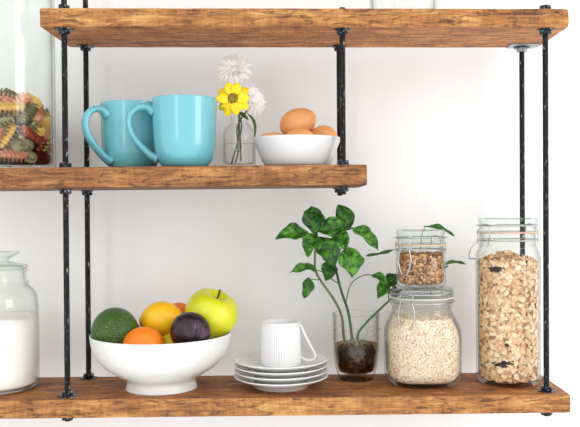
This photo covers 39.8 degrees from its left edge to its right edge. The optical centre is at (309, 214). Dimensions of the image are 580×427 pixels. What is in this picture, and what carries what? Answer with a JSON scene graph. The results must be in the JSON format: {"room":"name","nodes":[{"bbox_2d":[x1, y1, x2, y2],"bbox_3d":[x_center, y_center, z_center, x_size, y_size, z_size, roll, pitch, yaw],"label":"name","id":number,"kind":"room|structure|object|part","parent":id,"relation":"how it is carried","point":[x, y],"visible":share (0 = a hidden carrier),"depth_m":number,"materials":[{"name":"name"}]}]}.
{"room":"kitchen","nodes":[
{"label":"kitchen","id":0,"kind":"room"},
{"bbox_2d":[0,0,579,426],"bbox_3d":[-0.027,-0.292,1.402,8.000,3.700,0.120,0,1,-1],"label":"wall","id":1,"kind":"structure","parent":0,"point":[435,131],"depth_m":1.34,"materials":[{"name":"paint"}]},
{"bbox_2d":[0,164,366,190],"bbox_3d":[-0.280,-0.054,1.208,0.724,0.036,0.165,-1,1,-1],"label":"shelf board","id":2,"kind":"object","parent":1,"relation":"attached to","point":[259,176],"visible":0.99,"depth_m":1.13,"materials":[{"name":"brown wood"}]},
{"bbox_2d":[0,0,55,165],"bbox_3d":[-0.465,-0.238,1.210,0.157,0.342,0.157,0,1,-1],"label":"glass jar","id":3,"kind":"object","parent":2,"relation":"on","point":[51,0],"visible":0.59,"depth_m":1.23,"materials":[{"name":"clear glass"}]},
{"bbox_2d":[0,127,4,150],"bbox_3d":[-0.452,-0.108,1.158,0.018,0.039,0.033,-1,1,-31],"label":"fusilli","id":4,"kind":"object","parent":3,"relation":"in","point":[2,130],"visible":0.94,"depth_m":1.15,"materials":[{"name":"orange food"}]},
{"bbox_2d":[0,112,14,126],"bbox_3d":[-0.446,-0.135,1.152,0.041,0.025,0.018,-1,1,-17],"label":"fusilli","id":5,"kind":"object","parent":4,"relation":"on","point":[8,118],"visible":1,"depth_m":1.15,"materials":[{"name":"green food"}]},
{"bbox_2d":[0,101,25,113],"bbox_3d":[-0.433,-0.155,1.158,0.042,0.020,0.018,-1,1,-31],"label":"fusilli","id":6,"kind":"object","parent":5,"relation":"on","point":[5,106],"visible":1,"depth_m":1.16,"materials":[{"name":"yellow food"}]},
{"bbox_2d":[0,149,28,162],"bbox_3d":[-0.428,-0.085,1.159,0.041,0.020,0.018,-1,1,-38],"label":"fusilli","id":7,"kind":"object","parent":3,"relation":"in","point":[9,154],"visible":1,"depth_m":1.16,"materials":[{"name":"orange food"}]},
{"bbox_2d":[0,122,19,149],"bbox_3d":[-0.434,-0.114,1.156,0.032,0.040,0.018,-1,1,-31],"label":"fusilli","id":8,"kind":"object","parent":7,"relation":"on","point":[10,132],"visible":1,"depth_m":1.15,"materials":[{"name":"yellow food"}]},
{"bbox_2d":[8,159,29,165],"bbox_3d":[-0.437,-0.083,1.200,0.041,0.018,0.018,0,0,-36],"label":"fusilli","id":9,"kind":"object","parent":3,"relation":"in","point":[19,160],"visible":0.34,"depth_m":1.20,"materials":[{"name":"food"}]},
{"bbox_2d":[14,132,26,141],"bbox_3d":[-0.434,-0.105,1.182,0.039,0.032,0.018,0,1,39],"label":"fusilli","id":10,"kind":"object","parent":9,"relation":"on","point":[19,137],"visible":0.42,"depth_m":1.17,"materials":[{"name":"beige food"}]},
{"label":"fusilli","id":11,"kind":"object","parent":10,"relation":"on","visible":0},
{"label":"fusilli","id":12,"kind":"object","parent":11,"relation":"on","visible":0},
{"bbox_2d":[11,91,30,104],"bbox_3d":[-0.430,-0.167,1.185,0.039,0.032,0.019,0,1,21],"label":"fusilli","id":13,"kind":"object","parent":12,"relation":"on","point":[25,99],"visible":0.56,"depth_m":1.18,"materials":[{"name":"orange food"}]},
{"bbox_2d":[20,138,34,151],"bbox_3d":[-0.416,-0.103,1.183,0.018,0.022,0.042,0,1,-11],"label":"fusilli","id":14,"kind":"object","parent":3,"relation":"in","point":[27,145],"visible":0.98,"depth_m":1.17,"materials":[{"name":"green food"}]},
{"bbox_2d":[17,119,38,132],"bbox_3d":[-0.419,-0.125,1.185,0.038,0.034,0.019,0,1,24],"label":"fusilli","id":15,"kind":"object","parent":14,"relation":"on","point":[34,124],"visible":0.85,"depth_m":1.18,"materials":[{"name":"green food"}]},
{"bbox_2d":[11,118,31,129],"bbox_3d":[-0.425,-0.136,1.182,0.018,0.025,0.041,0,1,25],"label":"fusilli","id":16,"kind":"object","parent":15,"relation":"on","point":[16,122],"visible":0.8,"depth_m":1.17,"materials":[{"name":"green food"}]},
{"bbox_2d":[10,105,26,118],"bbox_3d":[-0.427,-0.152,1.186,0.019,0.025,0.041,0,1,17],"label":"fusilli","id":17,"kind":"object","parent":16,"relation":"on","point":[16,114],"visible":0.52,"depth_m":1.17,"materials":[{"name":"food"}]},
{"label":"fusilli","id":18,"kind":"object","parent":15,"relation":"on","visible":0},
{"bbox_2d":[0,92,16,101],"bbox_3d":[-0.447,-0.171,1.199,0.041,0.025,0.018,0,1,-14],"label":"fusilli","id":19,"kind":"object","parent":18,"relation":"on","point":[1,97],"visible":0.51,"depth_m":1.20,"materials":[{"name":"orange food"}]},
{"bbox_2d":[18,125,42,145],"bbox_3d":[-0.410,-0.116,1.180,0.018,0.031,0.040,0,1,31],"label":"fusilli","id":20,"kind":"object","parent":14,"relation":"on","point":[32,135],"visible":1,"depth_m":1.18,"materials":[{"name":"food"}]},
{"bbox_2d":[17,103,38,125],"bbox_3d":[-0.414,-0.148,1.177,0.018,0.036,0.037,0,1,25],"label":"fusilli","id":21,"kind":"object","parent":20,"relation":"on","point":[30,110],"visible":1,"depth_m":1.17,"materials":[{"name":"green food"}]},
{"bbox_2d":[34,125,44,135],"bbox_3d":[-0.413,-0.122,1.199,0.041,0.027,0.019,0,1,23],"label":"fusilli","id":22,"kind":"object","parent":14,"relation":"on","point":[41,131],"visible":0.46,"depth_m":1.19,"materials":[{"name":"yellow food"}]},
{"bbox_2d":[33,107,43,124],"bbox_3d":[-0.408,-0.151,1.203,0.019,0.032,0.039,-1,1,-19],"label":"fusilli","id":23,"kind":"object","parent":22,"relation":"on","point":[39,117],"visible":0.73,"depth_m":1.19,"materials":[{"name":"food"}]},
{"bbox_2d":[25,93,41,108],"bbox_3d":[-0.417,-0.171,1.206,0.041,0.027,0.018,0,1,44],"label":"fusilli","id":24,"kind":"object","parent":23,"relation":"on","point":[34,99],"visible":0.53,"depth_m":1.20,"materials":[{"name":"yellow food"}]},
{"bbox_2d":[22,151,36,162],"bbox_3d":[-0.420,-0.089,1.186,0.041,0.026,0.019,0,1,38],"label":"fusilli","id":25,"kind":"object","parent":3,"relation":"in","point":[32,157],"visible":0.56,"depth_m":1.18,"materials":[{"name":"green food"}]},
{"bbox_2d":[31,137,48,151],"bbox_3d":[-0.408,-0.098,1.201,0.033,0.039,0.019,-1,1,-16],"label":"fusilli","id":26,"kind":"object","parent":3,"relation":"in","point":[37,147],"visible":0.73,"depth_m":1.20,"materials":[{"name":"red food"}]},
{"bbox_2d":[33,151,50,163],"bbox_3d":[-0.404,-0.086,1.202,0.018,0.018,0.041,0,-1,10],"label":"fusilli","id":27,"kind":"object","parent":3,"relation":"in","point":[42,157],"visible":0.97,"depth_m":1.20,"materials":[{"name":"red food"}]},
{"bbox_2d":[34,139,51,164],"bbox_3d":[-0.407,-0.095,1.217,0.032,0.040,0.018,-1,1,-24],"label":"fusilli","id":28,"kind":"object","parent":3,"relation":"in","point":[47,143],"visible":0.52,"depth_m":1.22,"materials":[{"name":"food"}]},
{"bbox_2d":[41,128,49,139],"bbox_3d":[-0.409,-0.120,1.221,0.018,0.025,0.041,-1,1,-34],"label":"fusilli","id":29,"kind":"object","parent":28,"relation":"on","point":[47,132],"visible":0.3,"depth_m":1.21,"materials":[{"name":"orange food"}]},
{"label":"fusilli","id":30,"kind":"object","parent":3,"relation":"in","visible":0},
{"label":"fusilli","id":31,"kind":"object","parent":30,"relation":"on","visible":0},
{"bbox_2d":[40,117,51,135],"bbox_3d":[-0.404,-0.134,1.223,0.019,0.030,0.040,0,1,-15],"label":"fusilli","id":32,"kind":"object","parent":31,"relation":"on","point":[46,123],"visible":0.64,"depth_m":1.21,"materials":[{"name":"yellow food"}]},
{"bbox_2d":[44,112,50,120],"bbox_3d":[-0.417,-0.147,1.224,0.042,0.022,0.018,-1,1,-19],"label":"fusilli","id":33,"kind":"object","parent":32,"relation":"on","point":[47,115],"visible":0.16,"depth_m":1.23,"materials":[{"name":"yellow food"}]},
{"label":"fusilli","id":34,"kind":"object","parent":33,"relation":"on","visible":0},
{"bbox_2d":[0,88,22,98],"bbox_3d":[-0.455,-0.181,1.219,0.041,0.028,0.018,0,1,20],"label":"fusilli","id":35,"kind":"object","parent":34,"relation":"on","point":[6,90],"visible":0.52,"depth_m":1.22,"materials":[{"name":"food"}]},
{"label":"fusilli","id":36,"kind":"object","parent":3,"relation":"in","visible":0},
{"bbox_2d":[5,138,21,150],"bbox_3d":[-0.438,-0.105,1.167,0.041,0.025,0.018,0,1,31],"label":"fusilli","id":37,"kind":"object","parent":36,"relation":"on","point":[15,145],"visible":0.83,"depth_m":1.16,"materials":[{"name":"green food"}]},
{"label":"fusilli","id":38,"kind":"object","parent":3,"relation":"in","visible":0},
{"bbox_2d":[0,122,9,131],"bbox_3d":[-0.452,-0.120,1.169,0.040,0.032,0.019,0,1,27],"label":"fusilli","id":39,"kind":"object","parent":38,"relation":"on","point":[3,126],"visible":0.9,"depth_m":1.16,"materials":[{"name":"green food"}]},
{"bbox_2d":[81,100,158,166],"bbox_3d":[-0.276,-0.120,1.219,0.095,0.102,0.122,0,1,14],"label":"coffee mug","id":40,"kind":"object","parent":2,"relation":"on","point":[118,149],"visible":0.63,"depth_m":1.19,"materials":[{"name":"teal ceramic"}]},
{"bbox_3d":[-0.315,-0.119,1.189,0.020,0.089,0.049,0,1,44],"label":"mug handle","id":41,"kind":"part","parent":40,"relation":"part of","materials":[{"name":"teal ceramic"}]},
{"bbox_2d":[126,94,216,165],"bbox_3d":[-0.194,-0.120,1.173,0.122,0.102,0.095,-1,1,-39],"label":"coffee mug","id":42,"kind":"object","parent":2,"relation":"on","point":[184,126],"visible":0.89,"depth_m":1.15,"materials":[{"name":"teal ceramic"}]},
{"bbox_3d":[-0.244,-0.119,1.173,0.049,0.089,0.020,0,1,-8],"label":"mug handle","id":43,"kind":"part","parent":42,"relation":"part of","materials":[{"name":"teal ceramic"}]},
{"bbox_2d":[224,115,255,164],"bbox_3d":[-0.107,-0.110,1.219,0.050,0.079,0.050,0,1,-1],"label":"bud vase","id":44,"kind":"object","parent":2,"relation":"on","point":[235,115],"visible":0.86,"depth_m":1.22,"materials":[{"name":"clear glass"}]},
{"bbox_2d":[218,52,252,163],"bbox_3d":[-0.113,-0.164,1.219,0.056,0.171,0.033,0,1,-1],"label":"chrysanthemum","id":45,"kind":"object","parent":44,"relation":"in","point":[233,69],"visible":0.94,"depth_m":1.21,"materials":[{"name":"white plant"}]},
{"bbox_2d":[230,65,237,71],"bbox_3d":[-0.113,-0.220,1.220,0.017,0.017,0.017,0,1,-1],"label":"flower center","id":46,"kind":"object","parent":45,"relation":"on","point":[233,68],"depth_m":1.21,"materials":[{"name":"white plant"}]},
{"bbox_3d":[-0.113,-0.149,1.224,0.014,0.142,0.013,0,1,-1],"label":"stem","id":47,"kind":"part","parent":45,"relation":"part of","materials":[{"name":"plant"}]},
{"bbox_2d":[216,82,256,160],"bbox_3d":[-0.109,-0.140,1.204,0.062,0.116,0.037,0,1,-1],"label":"daisy","id":48,"kind":"object","parent":44,"relation":"in","point":[233,98],"visible":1,"depth_m":1.19,"materials":[{"name":"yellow plant"}]},
{"bbox_2d":[228,93,237,102],"bbox_3d":[-0.114,-0.174,1.190,0.016,0.016,0.007,0,-6,-2],"label":"flower center","id":49,"kind":"object","parent":48,"relation":"on","point":[232,97],"depth_m":1.19,"materials":[{"name":"yellow plant"}]},
{"bbox_3d":[-0.108,-0.128,1.207,0.005,0.092,0.030,0,1,17],"label":"stem","id":50,"kind":"part","parent":48,"relation":"part of","materials":[{"name":"green plant"}]},
{"bbox_2d":[224,143,253,163],"bbox_3d":[-0.107,-0.093,1.220,0.046,0.031,0.046,0,1,-1],"label":"water","id":51,"kind":"object","parent":44,"relation":"in","point":[224,143],"visible":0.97,"depth_m":1.22,"materials":[{"name":"clear liquid"}]},
{"bbox_2d":[235,86,266,162],"bbox_3d":[-0.087,-0.138,1.216,0.051,0.118,0.027,-1,1,-25],"label":"chrysanthemum","id":52,"kind":"object","parent":44,"relation":"in","point":[255,103],"visible":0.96,"depth_m":1.21,"materials":[{"name":"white plant"}]},
{"bbox_3d":[-0.101,-0.126,1.219,0.028,0.095,0.012,-1,1,-17],"label":"stem","id":53,"kind":"part","parent":52,"relation":"part of","materials":[{"name":"green plant"}]},
{"bbox_2d":[252,96,257,103],"bbox_3d":[-0.086,-0.173,1.217,0.017,0.017,0.017,0,1,-1],"label":"flower center","id":54,"kind":"object","parent":52,"relation":"on","point":[254,98],"depth_m":1.21,"materials":[{"name":"white plant"}]},
{"bbox_2d":[253,134,339,164],"bbox_3d":[-0.018,-0.093,1.205,0.132,0.044,0.132,0,1,-9],"label":"egg bowl","id":55,"kind":"object","parent":2,"relation":"on","point":[290,149],"visible":0.88,"depth_m":1.16,"materials":[{"name":"white ceramic"}]},
{"bbox_2d":[261,132,282,135],"bbox_3d":[-0.054,-0.102,1.204,0.055,0.045,0.045,-1,1,-19],"label":"egg","id":56,"kind":"object","parent":55,"relation":"in","point":[268,133],"visible":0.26,"depth_m":1.19,"materials":[{"name":"orange food"}]},
{"bbox_2d":[280,108,315,134],"bbox_3d":[-0.018,-0.138,1.211,0.054,0.048,0.047,0,1,24],"label":"egg","id":57,"kind":"object","parent":56,"relation":"on","point":[305,118],"visible":0.85,"depth_m":1.19,"materials":[{"name":"orange food"}]},
{"bbox_2d":[286,128,313,134],"bbox_3d":[-0.014,-0.104,1.174,0.054,0.045,0.046,0,1,26],"label":"egg","id":58,"kind":"object","parent":55,"relation":"in","point":[297,130],"visible":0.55,"depth_m":1.16,"materials":[{"name":"orange food"}]},
{"bbox_2d":[311,125,337,136],"bbox_3d":[0.021,-0.113,1.212,0.045,0.045,0.055,-1,1,-20],"label":"egg","id":59,"kind":"object","parent":55,"relation":"in","point":[323,129],"visible":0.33,"depth_m":1.19,"materials":[{"name":"orange food"}]},
{"bbox_2d":[332,45,346,195],"bbox_3d":[0.048,-0.166,1.280,0.024,0.270,0.024,0,1,-1],"label":"rod","id":60,"kind":"object","parent":2,"relation":"attached to","point":[336,47],"visible":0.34,"depth_m":1.28,"materials":[{"name":"black metal"}]},
{"bbox_2d":[334,7,349,194],"bbox_3d":[0.048,-0.165,1.159,0.024,0.270,0.024,0,1,-1],"label":"rod","id":61,"kind":"object","parent":2,"relation":"attached to","point":[341,32],"visible":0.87,"depth_m":1.16,"materials":[{"name":"black metal"}]},
{"bbox_2d":[0,373,569,418],"bbox_3d":[-0.133,0.274,1.217,1.015,0.027,0.159,0,1,-1],"label":"shelf board","id":62,"kind":"object","parent":1,"relation":"attached to","point":[219,395],"visible":0.8,"depth_m":1.15,"materials":[{"name":"brown wood"}]},
{"bbox_2d":[0,251,39,394],"bbox_3d":[-0.475,0.159,1.209,0.127,0.207,0.127,0,1,-1],"label":"apothecary jar","id":63,"kind":"object","parent":62,"relation":"on","point":[16,390],"visible":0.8,"depth_m":1.22,"materials":[{"name":"clear glass"}]},
{"bbox_2d":[0,310,37,391],"bbox_3d":[-0.475,0.205,1.210,0.121,0.107,0.121,0,1,-1],"label":"flour","id":64,"kind":"object","parent":63,"relation":"in","point":[18,329],"visible":1,"depth_m":1.18,"materials":[{"name":"white food"}]},
{"bbox_2d":[54,0,76,421],"bbox_3d":[-0.351,-0.040,1.154,0.028,0.676,0.028,0,1,38],"label":"rod","id":65,"kind":"object","parent":62,"relation":"attached to","point":[63,31],"visible":0.92,"depth_m":1.15,"materials":[{"name":"black metal"}]},
{"bbox_2d":[54,27,73,31],"bbox_3d":[-0.353,-0.267,1.151,0.028,0.001,0.028,0,1,-1],"label":"washer","id":66,"kind":"object","parent":65,"relation":"in","point":[60,29],"depth_m":1.14,"materials":[{"name":"metal"}]},
{"bbox_2d":[58,393,76,397],"bbox_3d":[-0.349,0.261,1.157,0.028,0.001,0.028,0,1,-1],"label":"washer","id":67,"kind":"object","parent":65,"relation":"in","point":[64,395],"depth_m":1.15,"materials":[{"name":"metal"}]},
{"bbox_2d":[77,0,97,379],"bbox_3d":[-0.354,-0.041,1.274,0.028,0.676,0.028,0,1,38],"label":"rod","id":68,"kind":"object","parent":62,"relation":"attached to","point":[85,48],"visible":0.66,"depth_m":1.27,"materials":[{"name":"black metal"}]},
{"bbox_2d":[77,44,94,47],"bbox_3d":[-0.355,-0.268,1.272,0.028,0.001,0.028,0,1,-1],"label":"washer","id":69,"kind":"object","parent":68,"relation":"in","point":[81,45],"depth_m":1.26,"materials":[{"name":"metal"}]},
{"bbox_2d":[80,376,97,379],"bbox_3d":[-0.352,0.260,1.277,0.028,0.001,0.028,0,1,-1],"label":"washer","id":70,"kind":"object","parent":68,"relation":"in","point":[84,377],"depth_m":1.27,"materials":[{"name":"metal"}]},
{"bbox_2d":[89,324,230,394],"bbox_3d":[-0.224,0.220,1.210,0.211,0.083,0.211,0,1,5],"label":"fruit bowl","id":71,"kind":"object","parent":62,"relation":"on","point":[147,369],"visible":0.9,"depth_m":1.13,"materials":[{"name":"white ceramic"}]},
{"bbox_2d":[91,307,138,343],"bbox_3d":[-0.287,0.173,1.186,0.073,0.071,0.075,0,1,20],"label":"avocado","id":72,"kind":"object","parent":71,"relation":"in","point":[113,324],"visible":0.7,"depth_m":1.16,"materials":[{"name":"green food"}]},
{"bbox_2d":[122,327,164,343],"bbox_3d":[-0.240,0.192,1.159,0.062,0.059,0.060,0,1,-1],"label":"clementine","id":73,"kind":"object","parent":71,"relation":"in","point":[140,335],"visible":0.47,"depth_m":1.14,"materials":[{"name":"orange food"}]},
{"bbox_2d":[139,301,181,335],"bbox_3d":[-0.224,0.158,1.211,0.057,0.054,0.059,-1,1,-44],"label":"lemon","id":74,"kind":"object","parent":71,"relation":"in","point":[159,316],"visible":0.66,"depth_m":1.19,"materials":[{"name":"yellow food"}]},
{"bbox_2d":[163,334,173,343],"bbox_3d":[-0.202,0.195,1.179,0.049,0.040,0.044,0,1,20],"label":"lemon","id":75,"kind":"object","parent":71,"relation":"in","point":[167,337],"visible":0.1,"depth_m":1.17,"materials":[{"name":"yellow food"}]},
{"bbox_2d":[173,303,185,312],"bbox_3d":[-0.205,0.165,1.257,0.054,0.053,0.054,0,1,-1],"label":"apricot","id":76,"kind":"object","parent":71,"relation":"in","point":[181,306],"visible":0.18,"depth_m":1.25,"materials":[{"name":"orange food"}]},
{"bbox_2d":[170,312,209,342],"bbox_3d":[-0.172,0.169,1.159,0.058,0.056,0.056,0,1,28],"label":"plum","id":77,"kind":"object","parent":71,"relation":"in","point":[187,326],"visible":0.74,"depth_m":1.14,"materials":[{"name":"purple food"}]},
{"bbox_2d":[185,288,238,338],"bbox_3d":[-0.150,0.151,1.223,0.081,0.078,0.082,0,1,14],"label":"apple","id":78,"kind":"object","parent":71,"relation":"in","point":[220,309],"visible":0.65,"depth_m":1.19,"materials":[{"name":"food"}]},
{"bbox_2d":[234,372,327,391],"bbox_3d":[-0.042,0.251,1.212,0.142,0.018,0.142,0,1,19],"label":"saucer","id":79,"kind":"object","parent":62,"relation":"on","point":[263,387],"visible":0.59,"depth_m":1.17,"materials":[{"name":"white ceramic"}]},
{"bbox_2d":[234,367,327,384],"bbox_3d":[-0.042,0.243,1.212,0.142,0.018,0.142,0,1,19],"label":"saucer","id":80,"kind":"object","parent":79,"relation":"on","point":[323,371],"visible":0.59,"depth_m":1.17,"materials":[{"name":"white ceramic"}]},
{"bbox_2d":[234,361,327,378],"bbox_3d":[-0.043,0.234,1.212,0.142,0.018,0.142,0,1,19],"label":"saucer","id":81,"kind":"object","parent":80,"relation":"on","point":[324,365],"visible":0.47,"depth_m":1.17,"materials":[{"name":"white ceramic"}]},
{"bbox_2d":[234,351,327,372],"bbox_3d":[-0.043,0.226,1.212,0.142,0.018,0.142,0,1,19],"label":"saucer","id":82,"kind":"object","parent":81,"relation":"on","point":[252,360],"visible":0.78,"depth_m":1.21,"materials":[{"name":"white ceramic"}]},
{"bbox_2d":[261,319,316,367],"bbox_3d":[-0.036,0.194,1.205,0.077,0.066,0.060,0,1,35],"label":"espresso cup","id":83,"kind":"object","parent":82,"relation":"on","point":[280,338],"visible":1,"depth_m":1.19,"materials":[{"name":"white ceramic"}]},
{"bbox_3d":[-0.003,0.193,1.207,0.027,0.057,0.007,0,1,5],"label":"cup handle","id":84,"kind":"part","parent":83,"relation":"part of","materials":[{"name":"white ceramic"}]},
{"bbox_2d":[332,310,378,381],"bbox_3d":[0.073,0.207,1.264,0.076,0.103,0.074,0,1,-9],"label":"tumbler","id":85,"kind":"object","parent":62,"relation":"on","point":[363,380],"visible":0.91,"depth_m":1.26,"materials":[{"name":"clear glass"}]},
{"bbox_2d":[335,340,376,373],"bbox_3d":[0.074,0.225,1.264,0.067,0.044,0.067,0,1,-1],"label":"soil","id":86,"kind":"object","parent":85,"relation":"in","point":[359,359],"visible":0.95,"depth_m":1.24,"materials":[{"name":"brown soil"}]},
{"bbox_2d":[275,204,465,345],"bbox_3d":[0.097,0.114,1.270,0.309,0.263,0.065,-1,1,-19],"label":"basil plant","id":87,"kind":"object","parent":85,"relation":"in","point":[350,259],"visible":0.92,"depth_m":1.25,"materials":[{"name":"green plant"}]},
{"bbox_3d":[0.033,0.123,1.257,0.054,0.182,0.009,-1,1,-19],"label":"stem","id":88,"kind":"part","parent":87,"relation":"part of","materials":[{"name":"green plant"}]},
{"bbox_3d":[0.051,0.118,1.273,0.037,0.195,0.013,0,1,-1],"label":"stem","id":89,"kind":"part","parent":87,"relation":"part of","materials":[{"name":"green plant"}]},
{"bbox_3d":[0.151,0.149,1.301,0.158,0.132,0.013,0,1,-13],"label":"stem","id":90,"kind":"part","parent":87,"relation":"part of","materials":[{"name":"green plant"}]},
{"bbox_2d":[384,285,461,388],"bbox_3d":[0.173,0.185,1.229,0.115,0.147,0.115,0,1,-1],"label":"storage jar","id":91,"kind":"object","parent":62,"relation":"on","point":[399,296],"visible":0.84,"depth_m":1.21,"materials":[{"name":"clear glass"}]},
{"bbox_2d":[394,229,446,288],"bbox_3d":[0.171,0.067,1.228,0.081,0.088,0.081,0,1,-4],"label":"storage jar","id":92,"kind":"object","parent":91,"relation":"on","point":[417,244],"visible":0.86,"depth_m":1.22,"materials":[{"name":"clear glass"}]},
{"bbox_2d":[398,251,443,284],"bbox_3d":[0.171,0.079,1.228,0.069,0.050,0.069,0,1,-1],"label":"granola","id":93,"kind":"object","parent":92,"relation":"in","point":[426,268],"visible":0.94,"depth_m":1.20,"materials":[{"name":"brown food"}]},
{"bbox_2d":[387,312,459,383],"bbox_3d":[0.173,0.202,1.229,0.109,0.099,0.109,0,1,-1],"label":"rolled oats","id":94,"kind":"object","parent":91,"relation":"in","point":[428,353],"visible":0.99,"depth_m":1.18,"materials":[{"name":"beige food"}]},
{"bbox_2d":[468,218,540,387],"bbox_3d":[0.297,0.131,1.231,0.117,0.252,0.098,0,1,-1],"label":"storage jar","id":95,"kind":"object","parent":62,"relation":"on","point":[489,231],"visible":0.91,"depth_m":1.20,"materials":[{"name":"clear glass"}]},
{"bbox_2d":[478,250,538,382],"bbox_3d":[0.306,0.153,1.231,0.090,0.196,0.090,0,1,-1],"label":"flakes","id":96,"kind":"object","parent":95,"relation":"in","point":[508,300],"visible":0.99,"depth_m":1.19,"materials":[{"name":"beige food"}]},
{"bbox_2d":[488,266,503,272],"bbox_3d":[0.278,0.081,1.195,0.026,0.010,0.006,0,1,34],"label":"raisin","id":97,"kind":"object","parent":96,"relation":"in","point":[495,269],"visible":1,"depth_m":1.19,"materials":[{"name":"black food"}]},
{"bbox_2d":[491,361,513,367],"bbox_3d":[0.288,0.222,1.192,0.034,0.012,0.006,0,1,18],"label":"raisin","id":98,"kind":"object","parent":96,"relation":"in","point":[502,364],"visible":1,"depth_m":1.19,"materials":[{"name":"black food"}]},
{"bbox_2d":[506,43,539,256],"bbox_3d":[0.343,-0.005,1.281,0.046,0.595,0.037,0,1,-1],"label":"rod","id":99,"kind":"object","parent":62,"relation":"attached to","point":[521,48],"visible":0.56,"depth_m":1.28,"materials":[{"name":"black metal"}]},
{"bbox_2d":[513,46,529,49],"bbox_3d":[0.341,-0.268,1.284,0.026,0.001,0.026,0,1,-1],"label":"washer","id":100,"kind":"object","parent":99,"relation":"in","point":[514,47],"depth_m":1.28,"materials":[{"name":"metal"}]},
{"bbox_3d":[0.341,-0.270,1.278,0.046,0.002,0.035,0,1,-1],"label":"mounting plate","id":101,"kind":"part","parent":99,"relation":"part of","materials":[{"name":"metal"}]},
{"bbox_2d":[537,4,554,415],"bbox_3d":[0.345,-0.005,1.166,0.025,0.598,0.025,0,1,27],"label":"rod","id":102,"kind":"object","parent":62,"relation":"attached to","point":[544,32],"visible":0.95,"depth_m":1.16,"materials":[{"name":"black metal"}]},
{"bbox_2d":[537,28,553,31],"bbox_3d":[0.343,-0.269,1.164,0.024,0.001,0.024,0,1,-1],"label":"washer","id":103,"kind":"object","parent":102,"relation":"in","point":[541,29],"depth_m":1.16,"materials":[{"name":"metal"}]},
{"bbox_2d":[538,388,554,392],"bbox_3d":[0.346,0.257,1.169,0.025,0.001,0.025,0,1,-1],"label":"washer","id":104,"kind":"object","parent":102,"relation":"in","point":[544,390],"depth_m":1.16,"materials":[{"name":"metal"}]},
{"bbox_2d":[40,8,568,47],"bbox_3d":[-0.006,-0.282,1.217,0.758,0.032,0.152,0,1,-1],"label":"shelf board","id":105,"kind":"object","parent":1,"relation":"attached to","point":[97,27],"visible":0.96,"depth_m":1.15,"materials":[{"name":"brown wood"}]}
]}

